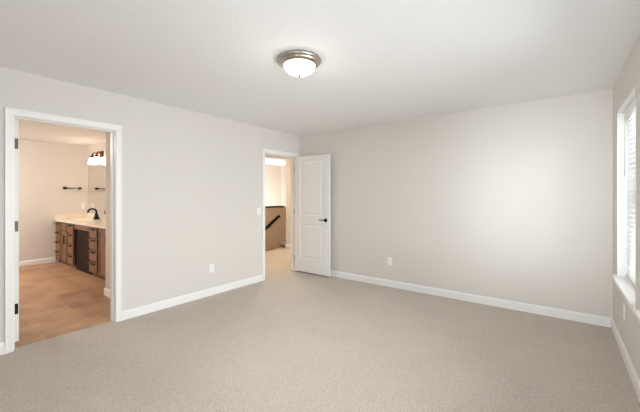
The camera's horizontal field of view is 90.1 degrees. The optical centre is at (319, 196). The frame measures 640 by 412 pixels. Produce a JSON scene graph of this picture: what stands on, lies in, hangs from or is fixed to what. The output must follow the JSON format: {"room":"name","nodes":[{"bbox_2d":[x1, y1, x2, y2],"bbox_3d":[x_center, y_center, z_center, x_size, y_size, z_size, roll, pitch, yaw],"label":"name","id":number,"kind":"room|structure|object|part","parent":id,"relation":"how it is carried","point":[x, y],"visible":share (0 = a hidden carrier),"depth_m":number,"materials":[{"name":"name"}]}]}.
{"room":"empty bedroom","nodes":[
{"label":"empty bedroom","id":0,"kind":"room"},
{"bbox_2d":[19,139,87,261],"bbox_3d":[-6.110,0.120,5.700,0.120,2.440,3.545,0,0,37],"label":"wall","id":1,"kind":"structure","parent":0,"point":[45,168],"depth_m":6.40,"materials":[{"name":"white paint"}]},
{"bbox_2d":[19,257,55,266],"bbox_3d":[-6.264,1.292,5.383,0.015,0.098,2.855,0,0,37],"label":"baseboard","id":2,"kind":"structure","parent":1,"relation":"attached to","point":[53,259],"depth_m":6.29,"materials":[{"name":"white paint"}]},
{"bbox_2d":[54,213,104,219],"bbox_3d":[-3.927,0.416,5.749,3.303,0.100,0.593,0,0,37],"label":"backsplash","id":3,"kind":"structure","parent":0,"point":[79,215],"depth_m":6.70,"materials":[{"name":"beige stone"}]},
{"bbox_2d":[88,142,104,214],"bbox_3d":[-3.299,0.120,5.725,4.338,2.440,0.120,0,0,37],"label":"wall","id":4,"kind":"structure","parent":0,"point":[100,146],"depth_m":6.73,"materials":[{"name":"white paint"}]},
{"bbox_2d":[88,151,103,163],"bbox_3d":[-4.493,-0.787,6.416,0.386,0.265,0.213,0,0,37],"label":"vanity light","id":5,"kind":"object","parent":4,"relation":"attached to","point":[92,160],"visible":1,"depth_m":6.39,"materials":[{"name":"white glass"}]},
{"bbox_3d":[-4.417,-0.720,6.317,0.146,0.130,0.146,0,0,37],"label":"lamp shade","id":6,"kind":"part","parent":5,"relation":"part of","materials":[{"name":"white glass"}]},
{"bbox_2d":[89,164,104,213],"bbox_3d":[-3.736,-0.149,5.974,3.240,1.001,0.007,0,0,37],"label":"vanity mirror","id":7,"kind":"object","parent":4,"relation":"attached to","point":[97,172],"visible":0.29,"depth_m":6.64,"materials":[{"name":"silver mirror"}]},
{"bbox_2d":[105,132,109,289],"bbox_3d":[-2.259,0.120,4.355,1.028,2.440,0.815,0,0,37],"label":"wall","id":8,"kind":"structure","parent":0,"point":[107,134],"depth_m":4.30,"materials":[{"name":"white paint"}]},
{"bbox_2d":[104,288,109,297],"bbox_3d":[-2.515,1.292,4.029,1.043,0.098,0.015,0,0,37],"label":"baseboard","id":9,"kind":"structure","parent":8,"relation":"attached to","point":[106,291],"depth_m":4.28,"materials":[{"name":"white paint"}]},
{"bbox_2d":[0,67,298,342],"bbox_3d":[-1.390,0.120,4.555,0.120,2.440,6.880,0,0,37],"label":"wall","id":10,"kind":"structure","parent":0,"point":[192,181],"depth_m":3.90,"materials":[{"name":"white paint"}]},
{"bbox_2d":[15,119,18,341],"bbox_3d":[-3.038,0.308,3.107,0.768,2.008,0.140,0,0,37],"label":"door","id":11,"kind":"structure","parent":10,"relation":"in","point":[16,120],"depth_m":2.88,"materials":[{"name":"white paint"}]},
{"bbox_2d":[5,107,121,353],"bbox_3d":[-2.469,0.290,3.124,0.168,2.100,0.907,0,0,37],"label":"trim","id":12,"kind":"structure","parent":10,"relation":"attached to","point":[11,114],"depth_m":3.00,"materials":[{"name":"white paint"}]},
{"bbox_2d":[0,275,262,354],"bbox_3d":[-2.162,1.292,3.418,0.015,0.098,4.135,0,0,37],"label":"baseboard","id":13,"kind":"structure","parent":10,"relation":"attached to","point":[134,312],"depth_m":3.99,"materials":[{"name":"white paint"}]},
{"bbox_2d":[209,263,213,272],"bbox_3d":[-1.472,0.976,4.340,0.009,0.116,0.072,0,0,37],"label":"electrical outlet","id":14,"kind":"object","parent":10,"relation":"attached to","point":[211,266],"visible":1,"depth_m":4.33,"materials":[{"name":"white plastic"}]},
{"bbox_2d":[262,148,298,280],"bbox_3d":[-0.707,0.290,5.461,0.168,2.100,0.880,0,0,37],"label":"trim","id":15,"kind":"structure","parent":10,"relation":"attached to","point":[292,156],"depth_m":5.50,"materials":[{"name":"white paint"}]},
{"bbox_2d":[294,154,329,275],"bbox_3d":[-0.155,0.308,5.484,0.794,2.008,0.140,0,0,37],"label":"door","id":16,"kind":"structure","parent":10,"relation":"in","point":[312,173],"depth_m":5.44,"materials":[{"name":"white paint"}]},
{"bbox_3d":[-0.138,-0.144,5.471,0.508,0.950,0.034,0,0,37],"label":"panel","id":17,"kind":"part","parent":16,"relation":"part of","materials":[{"name":"white paint"}]},
{"bbox_3d":[-0.138,0.780,5.471,0.508,0.610,0.034,0,0,37],"label":"panel","id":18,"kind":"part","parent":16,"relation":"part of","materials":[{"name":"white paint"}]},
{"bbox_2d":[265,165,280,205],"bbox_3d":[-3.194,0.920,9.450,0.120,4.040,5.955,0,0,37],"label":"wall","id":19,"kind":"structure","parent":0,"point":[272,173],"depth_m":11.35,"materials":[{"name":"white paint"}]},
{"bbox_2d":[265,207,285,251],"bbox_3d":[-1.460,1.633,9.292,0.120,2.615,3.880,0,0,37],"label":"wall","id":20,"kind":"structure","parent":0,"point":[276,233],"depth_m":9.39,"materials":[{"name":"beige paint"}]},
{"bbox_2d":[265,215,279,230],"bbox_3d":[-1.565,0.955,8.976,0.112,0.802,1.294,0,0,37],"label":"handrail","id":21,"kind":"object","parent":20,"relation":"attached to","point":[278,216],"visible":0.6,"depth_m":9.17,"materials":[{"name":"brown wood"}]},
{"bbox_2d":[281,166,285,206],"bbox_3d":[-0.412,0.920,11.006,2.450,4.040,0.120,0,0,37],"label":"wall","id":22,"kind":"structure","parent":0,"point":[283,168],"depth_m":11.62,"materials":[{"name":"white paint"}]},
{"bbox_2d":[286,157,290,244],"bbox_3d":[-0.129,0.120,7.837,1.818,2.440,0.120,0,0,37],"label":"wall","id":23,"kind":"structure","parent":0,"point":[288,160],"depth_m":8.28,"materials":[{"name":"white paint"}]},
{"bbox_2d":[0,0,639,165],"bbox_3d":[-0.864,-1.159,5.448,9.260,0.120,9.540,0,0,37],"label":"ceiling","id":24,"kind":"structure","parent":0,"point":[383,61],"depth_m":2.41,"materials":[{"name":"white paint"}]},
{"bbox_2d":[278,49,320,77],"bbox_3d":[-0.164,-1.024,2.553,0.344,0.150,0.344,0,0,37],"label":"ceiling light","id":25,"kind":"object","parent":24,"relation":"attached to","point":[299,63],"visible":1,"depth_m":2.46,"materials":[{"name":"white glass"}]},
{"bbox_2d":[0,240,639,411],"bbox_3d":[-1.074,1.391,4.880,8.910,0.100,8.300,0,0,37],"label":"floor","id":26,"kind":"structure","parent":0,"point":[289,340],"depth_m":2.71,"materials":[{"name":"carpet"}]},
{"bbox_2d":[54,222,75,267],"bbox_3d":[-4.807,0.922,6.405,1.108,0.836,0.605,0,0,37],"label":"vanity cabinet","id":27,"kind":"object","parent":26,"relation":"on","point":[65,233],"visible":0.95,"depth_m":6.12,"materials":[{"name":"brown wood"}]},
{"bbox_3d":[-5.266,0.605,6.431,0.303,0.152,0.020,0,0,37],"label":"drawer","id":28,"kind":"part","parent":27,"relation":"part of","materials":[{"name":"brown wood"}]},
{"bbox_3d":[-5.266,0.790,6.431,0.303,0.164,0.020,0,0,37],"label":"drawer","id":29,"kind":"part","parent":27,"relation":"part of","materials":[{"name":"brown wood"}]},
{"bbox_3d":[-5.266,0.983,6.431,0.303,0.164,0.020,0,0,37],"label":"drawer","id":30,"kind":"part","parent":27,"relation":"part of","materials":[{"name":"brown wood"}]},
{"bbox_3d":[-5.266,1.175,6.431,0.303,0.164,0.020,0,0,37],"label":"drawer","id":31,"kind":"part","parent":27,"relation":"part of","materials":[{"name":"brown wood"}]},
{"bbox_3d":[-4.967,0.591,6.206,0.315,0.129,0.020,0,0,37],"label":"drawer","id":32,"kind":"part","parent":27,"relation":"part of","materials":[{"name":"brown wood"}]},
{"bbox_3d":[-4.967,0.969,6.206,0.315,0.573,0.020,0,0,37],"label":"door","id":33,"kind":"part","parent":27,"relation":"part of","materials":[{"name":"brown wood"}]},
{"bbox_3d":[-4.668,0.605,5.980,0.315,0.152,0.020,0,0,37],"label":"drawer","id":34,"kind":"part","parent":27,"relation":"part of","materials":[{"name":"brown wood"}]},
{"bbox_3d":[-4.668,0.790,5.980,0.315,0.164,0.020,0,0,37],"label":"drawer","id":35,"kind":"part","parent":27,"relation":"part of","materials":[{"name":"brown wood"}]},
{"bbox_3d":[-4.668,0.983,5.980,0.315,0.164,0.020,0,0,37],"label":"drawer","id":36,"kind":"part","parent":27,"relation":"part of","materials":[{"name":"brown wood"}]},
{"bbox_3d":[-4.668,1.175,5.980,0.315,0.164,0.020,0,0,37],"label":"drawer","id":37,"kind":"part","parent":27,"relation":"part of","materials":[{"name":"brown wood"}]},
{"bbox_2d":[74,224,92,274],"bbox_3d":[-4.197,0.922,5.662,0.758,0.836,0.053,0,0,37],"label":"panel","id":38,"kind":"object","parent":26,"relation":"on","point":[82,233],"visible":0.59,"depth_m":5.70,"materials":[{"name":"brown wood"}]},
{"bbox_2d":[87,227,104,279],"bbox_3d":[-3.184,0.922,5.182,1.435,0.836,0.605,0,0,37],"label":"vanity cabinet","id":39,"kind":"object","parent":26,"relation":"on","point":[97,235],"visible":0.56,"depth_m":5.19,"materials":[{"name":"brown wood"}]},
{"bbox_2d":[54,213,104,228],"bbox_3d":[-3.927,0.487,5.749,3.303,0.242,0.593,0,0,37],"label":"countertop","id":40,"kind":"structure","parent":39,"relation":"on","point":[85,219],"depth_m":6.43,"materials":[{"name":"white stone"}]},
{"bbox_2d":[87,208,98,219],"bbox_3d":[-4.556,0.350,6.433,0.203,0.232,0.138,0,0,-15],"label":"faucet","id":41,"kind":"object","parent":40,"relation":"on","point":[96,216],"visible":0.98,"depth_m":6.42,"materials":[{"name":"black metal"}]},
{"bbox_3d":[-3.752,0.605,5.290,0.340,0.152,0.020,0,0,37],"label":"drawer","id":42,"kind":"part","parent":39,"relation":"part of","materials":[{"name":"brown wood"}]},
{"bbox_3d":[-3.752,0.790,5.290,0.340,0.164,0.020,0,0,37],"label":"drawer","id":43,"kind":"part","parent":39,"relation":"part of","materials":[{"name":"brown wood"}]},
{"bbox_3d":[-3.752,0.983,5.290,0.340,0.164,0.020,0,0,37],"label":"drawer","id":44,"kind":"part","parent":39,"relation":"part of","materials":[{"name":"brown wood"}]},
{"bbox_3d":[-3.752,1.175,5.290,0.340,0.164,0.020,0,0,37],"label":"drawer","id":45,"kind":"part","parent":39,"relation":"part of","materials":[{"name":"brown wood"}]},
{"bbox_3d":[-3.388,0.891,5.016,0.410,0.729,0.020,0,0,37],"label":"door","id":46,"kind":"part","parent":39,"relation":"part of","materials":[{"name":"brown wood"}]},
{"bbox_2d":[299,89,612,317],"bbox_3d":[1.438,0.120,4.508,4.452,2.440,0.120,0,0,37],"label":"wall","id":47,"kind":"structure","parent":0,"point":[512,202],"depth_m":3.95,"materials":[{"name":"white paint"}]},
{"bbox_2d":[387,257,391,264],"bbox_3d":[1.032,0.963,4.734,0.072,0.116,0.009,0,0,37],"label":"electrical outlet","id":48,"kind":"object","parent":47,"relation":"attached to","point":[389,259],"visible":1,"depth_m":4.73,"materials":[{"name":"white plastic"}]},
{"bbox_2d":[330,270,611,327],"bbox_3d":[1.311,1.292,4.519,4.196,0.098,0.015,0,0,37],"label":"baseboard","id":49,"kind":"structure","parent":47,"relation":"attached to","point":[519,306],"depth_m":3.94,"materials":[{"name":"white paint"}]},
{"bbox_2d":[613,34,639,379],"bbox_3d":[1.567,0.120,1.177,0.235,2.440,5.045,0,0,37],"label":"wall","id":50,"kind":"structure","parent":0,"point":[628,328],"depth_m":2.48,"materials":[{"name":"white paint"}]},
{"bbox_2d":[611,85,635,312],"bbox_3d":[2.606,0.018,2.611,0.243,1.626,1.002,0,0,37],"label":"window","id":51,"kind":"structure","parent":50,"relation":"in","point":[625,286],"depth_m":2.98,"materials":[{"name":"white paint"}]},
{"bbox_3d":[2.574,0.760,2.635,0.163,0.023,1.002,0,0,37],"label":"sill","id":52,"kind":"part","parent":51,"relation":"part of","materials":[{"name":"white paint"}]},
{"bbox_2d":[624,97,635,286],"bbox_3d":[2.589,-0.019,2.604,0.078,1.522,0.917,0,0,37],"label":"window blind","id":53,"kind":"object","parent":51,"relation":"attached to","point":[630,113],"visible":0.82,"depth_m":2.83,"materials":[{"name":"white plastic"}]},
{"bbox_3d":[2.787,-0.007,2.848,0.055,1.486,0.002,0,0,37],"label":"ladder cord","id":54,"kind":"part","parent":53,"relation":"part of","materials":[{"name":"white fabric"}]},
{"bbox_3d":[2.598,0.732,2.597,0.052,0.020,0.909,0,0,37],"label":"rail","id":55,"kind":"part","parent":53,"relation":"part of","materials":[{"name":"white plastic"}]},
{"bbox_2d":[623,303,624,318],"bbox_3d":[2.539,0.961,2.669,0.009,0.116,0.072,0,0,37],"label":"electrical outlet","id":56,"kind":"object","parent":50,"relation":"attached to","point":[623,303],"visible":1,"depth_m":2.66,"materials":[{"name":"white plastic"}]},
{"bbox_2d":[611,318,639,401],"bbox_3d":[1.462,1.292,1.246,0.015,0.098,5.030,0,0,37],"label":"baseboard","id":57,"kind":"structure","parent":50,"relation":"attached to","point":[633,375],"depth_m":2.50,"materials":[{"name":"white paint"}]},
{"bbox_2d":[634,309,639,320],"bbox_3d":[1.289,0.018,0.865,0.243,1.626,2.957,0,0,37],"label":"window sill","id":58,"kind":"structure","parent":50,"relation":"in","point":[637,312],"depth_m":2.05,"materials":[{"name":"white paint"}]}
]}

